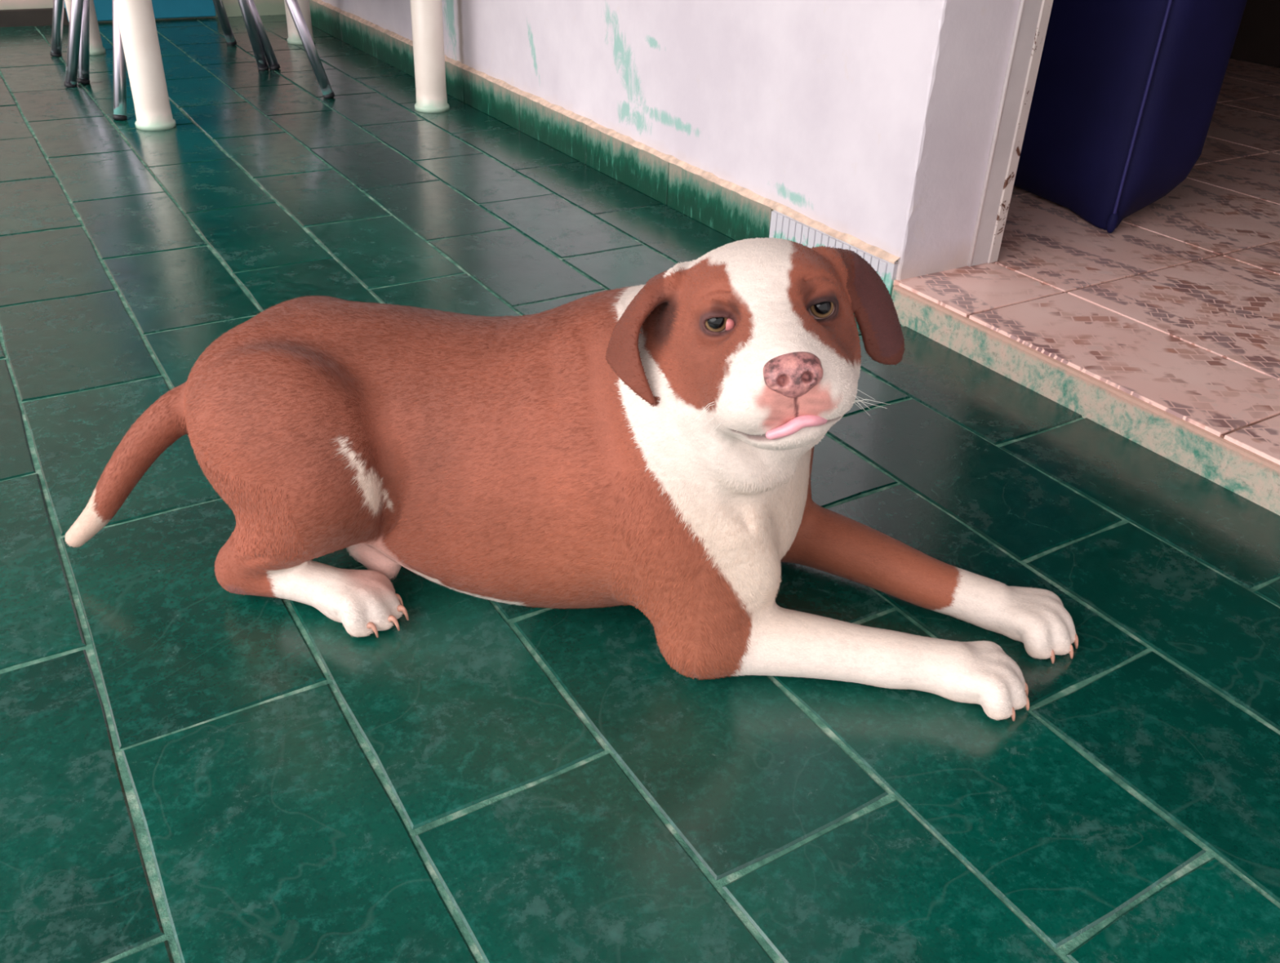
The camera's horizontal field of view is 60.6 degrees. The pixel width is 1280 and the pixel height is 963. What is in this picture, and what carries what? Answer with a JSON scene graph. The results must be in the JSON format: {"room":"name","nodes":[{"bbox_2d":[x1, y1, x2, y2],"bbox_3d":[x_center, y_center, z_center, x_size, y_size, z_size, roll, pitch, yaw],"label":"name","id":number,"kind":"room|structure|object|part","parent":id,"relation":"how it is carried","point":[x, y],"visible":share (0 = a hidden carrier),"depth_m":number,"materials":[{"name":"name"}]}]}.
{"room":"tiled patio","nodes":[
{"label":"tiled patio","id":0,"kind":"room"},
{"bbox_2d":[0,0,285,22],"bbox_3d":[-3.458,-2.631,3.150,4.700,2.650,0.150,-16,35,-28],"label":"wall","id":1,"kind":"structure","parent":0,"point":[264,7],"depth_m":4.67,"materials":[{"name":"white paint"}]},
{"bbox_2d":[0,7,69,27],"bbox_3d":[-3.757,-1.434,3.564,3.600,0.070,0.030,-16,35,-28],"label":"trim","id":2,"kind":"structure","parent":1,"relation":"attached to","point":[37,16],"depth_m":4.29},
{"bbox_2d":[64,0,216,22],"bbox_3d":[-1.998,-2.776,3.980,0.570,2.042,0.045,-16,35,-28],"label":"door","id":3,"kind":"structure","parent":1,"relation":"in","point":[162,9],"depth_m":4.53,"materials":[{"name":"teal paint"}]},
{"bbox_2d":[0,14,1279,962],"bbox_3d":[-1.379,-0.442,2.192,3.300,0.061,6.206,-16,35,-28],"label":"floor","id":4,"kind":"structure","parent":0,"point":[193,770],"depth_m":1.15,"materials":[{"name":"green tile"}]},
{"bbox_2d":[49,0,279,84],"bbox_3d":[-1.658,-1.802,3.590,0.711,0.825,0.592,-16,35,-28],"label":"chair","id":5,"kind":"object","parent":4,"relation":"on","point":[83,71],"visible":0.97,"depth_m":3.73,"materials":[{"name":"silver metal"}]},
{"bbox_3d":[-1.966,-1.676,3.714,0.157,0.440,0.032,3,31,0],"label":"leg","id":6,"kind":"part","parent":5,"relation":"part of","materials":[{"name":"silver metal"}]},
{"bbox_3d":[-1.731,-1.484,3.410,0.033,0.441,0.159,12,32,16],"label":"leg","id":7,"kind":"part","parent":5,"relation":"part of","materials":[{"name":"silver metal"}]},
{"bbox_3d":[-1.558,-1.817,3.979,0.033,0.441,0.161,12,32,15],"label":"leg","id":8,"kind":"part","parent":5,"relation":"part of","materials":[{"name":"silver metal"}]},
{"bbox_3d":[-1.313,-1.616,3.663,0.159,0.441,0.032,3,31,1],"label":"leg","id":9,"kind":"part","parent":5,"relation":"part of","materials":[{"name":"silver metal"}]},
{"bbox_2d":[63,0,334,120],"bbox_3d":[-1.381,-1.561,3.210,0.715,0.825,0.542,-20,38,-33],"label":"chair","id":10,"kind":"object","parent":4,"relation":"on","point":[119,64],"visible":0.97,"depth_m":3.34,"materials":[{"name":"silver metal"}]},
{"bbox_3d":[-1.705,-1.427,3.317,0.161,0.441,0.033,1,31,-3],"label":"leg","id":11,"kind":"part","parent":10,"relation":"part of","materials":[{"name":"silver metal"}]},
{"bbox_3d":[-1.440,-1.245,3.033,0.033,0.440,0.158,10,32,13],"label":"leg","id":12,"kind":"part","parent":10,"relation":"part of","materials":[{"name":"silver metal"}]},
{"bbox_3d":[-1.302,-1.577,3.598,0.033,0.440,0.157,10,32,13],"label":"leg","id":13,"kind":"part","parent":10,"relation":"part of","materials":[{"name":"silver metal"}]},
{"bbox_3d":[-1.032,-1.397,3.318,0.163,0.441,0.033,1,31,-3],"label":"leg","id":14,"kind":"part","parent":10,"relation":"part of","materials":[{"name":"silver metal"}]},
{"bbox_2d":[64,0,448,130],"bbox_3d":[-1.270,-1.661,3.453,0.955,0.745,1.580,-16,35,-28],"label":"table","id":15,"kind":"object","parent":4,"relation":"on","point":[135,18],"visible":0.81,"depth_m":3.03,"materials":[{"name":"beige plastic"}]},
{"bbox_3d":[-1.944,-1.826,3.721,0.105,0.700,0.105,-16,35,-28],"label":"leg","id":16,"kind":"part","parent":15,"relation":"part of","materials":[{"name":"beige plastic"}]},
{"bbox_3d":[-1.333,-1.288,2.870,0.105,0.700,0.105,-16,35,-28],"label":"leg","id":17,"kind":"part","parent":15,"relation":"part of","materials":[{"name":"beige plastic"}]},
{"bbox_3d":[-1.294,-1.997,4.055,0.105,0.700,0.105,-16,35,-28],"label":"leg","id":18,"kind":"part","parent":15,"relation":"part of","materials":[{"name":"beige plastic"}]},
{"bbox_3d":[-0.623,-1.440,3.176,0.105,0.700,0.105,-16,35,-28],"label":"leg","id":19,"kind":"part","parent":15,"relation":"part of","materials":[{"name":"beige plastic"}]},
{"bbox_2d":[64,237,1078,721],"bbox_3d":[-0.069,-0.068,1.166,1.134,0.462,0.372,10,32,12],"label":"dog","id":20,"kind":"object","parent":4,"relation":"on","point":[649,447],"visible":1,"depth_m":1.09},
{"bbox_2d":[321,0,1019,279],"bbox_3d":[-0.414,-2.321,2.861,0.211,2.650,3.926,-16,35,-28],"label":"wall","id":21,"kind":"structure","parent":0,"point":[873,122],"depth_m":2.14,"materials":[{"name":"white paint"}]},
{"bbox_2d":[309,0,898,296],"bbox_3d":[-0.531,-1.222,3.406,0.016,0.116,3.819,-16,35,-28],"label":"baseboard","id":22,"kind":"structure","parent":21,"relation":"attached to","point":[726,211],"depth_m":2.75,"materials":[{"name":"tile"}]},
{"bbox_2d":[312,0,900,264],"bbox_3d":[-0.530,-1.274,3.376,0.018,0.014,3.825,-16,35,-28],"label":"trim","id":23,"kind":"structure","parent":21,"relation":"attached to","point":[874,251],"depth_m":2.54,"materials":[{"name":"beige tile"}]},
{"bbox_2d":[967,0,1053,266],"bbox_3d":[0.630,-1.348,1.684,0.078,2.030,0.270,-16,35,-28],"label":"door frame","id":24,"kind":"structure","parent":21,"relation":"in","point":[1033,17],"depth_m":1.98,"materials":[{"name":"white paint"}]},
{"bbox_2d":[893,58,1279,465],"bbox_3d":[1.671,-0.744,2.819,2.974,0.090,4.200,-16,35,-28],"label":"floor","id":25,"kind":"structure","parent":0,"point":[1175,308],"depth_m":2.03,"materials":[{"name":"brown tile"}]},
{"bbox_2d":[891,284,1279,515],"bbox_3d":[0.993,-0.001,1.534,0.281,0.084,1.577,-16,35,-28],"label":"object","id":26,"kind":"structure","parent":25,"relation":"attached to","point":[1234,468],"depth_m":1.69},
{"bbox_2d":[1013,0,1247,233],"bbox_3d":[0.970,-1.233,2.225,0.274,1.300,0.600,-16,35,-28],"label":"block","id":27,"kind":"object","parent":25,"relation":"on","point":[1126,95],"visible":0.71,"depth_m":2.23,"materials":[{"name":"blue plastic"}]},
{"bbox_2d":[1230,0,1279,67],"bbox_3d":[3.055,-2.162,2.855,0.100,2.650,4.300,-16,35,-28],"label":"wall","id":28,"kind":"structure","parent":0,"point":[1257,41],"depth_m":4.21,"materials":[{"name":"paint"}]}
]}

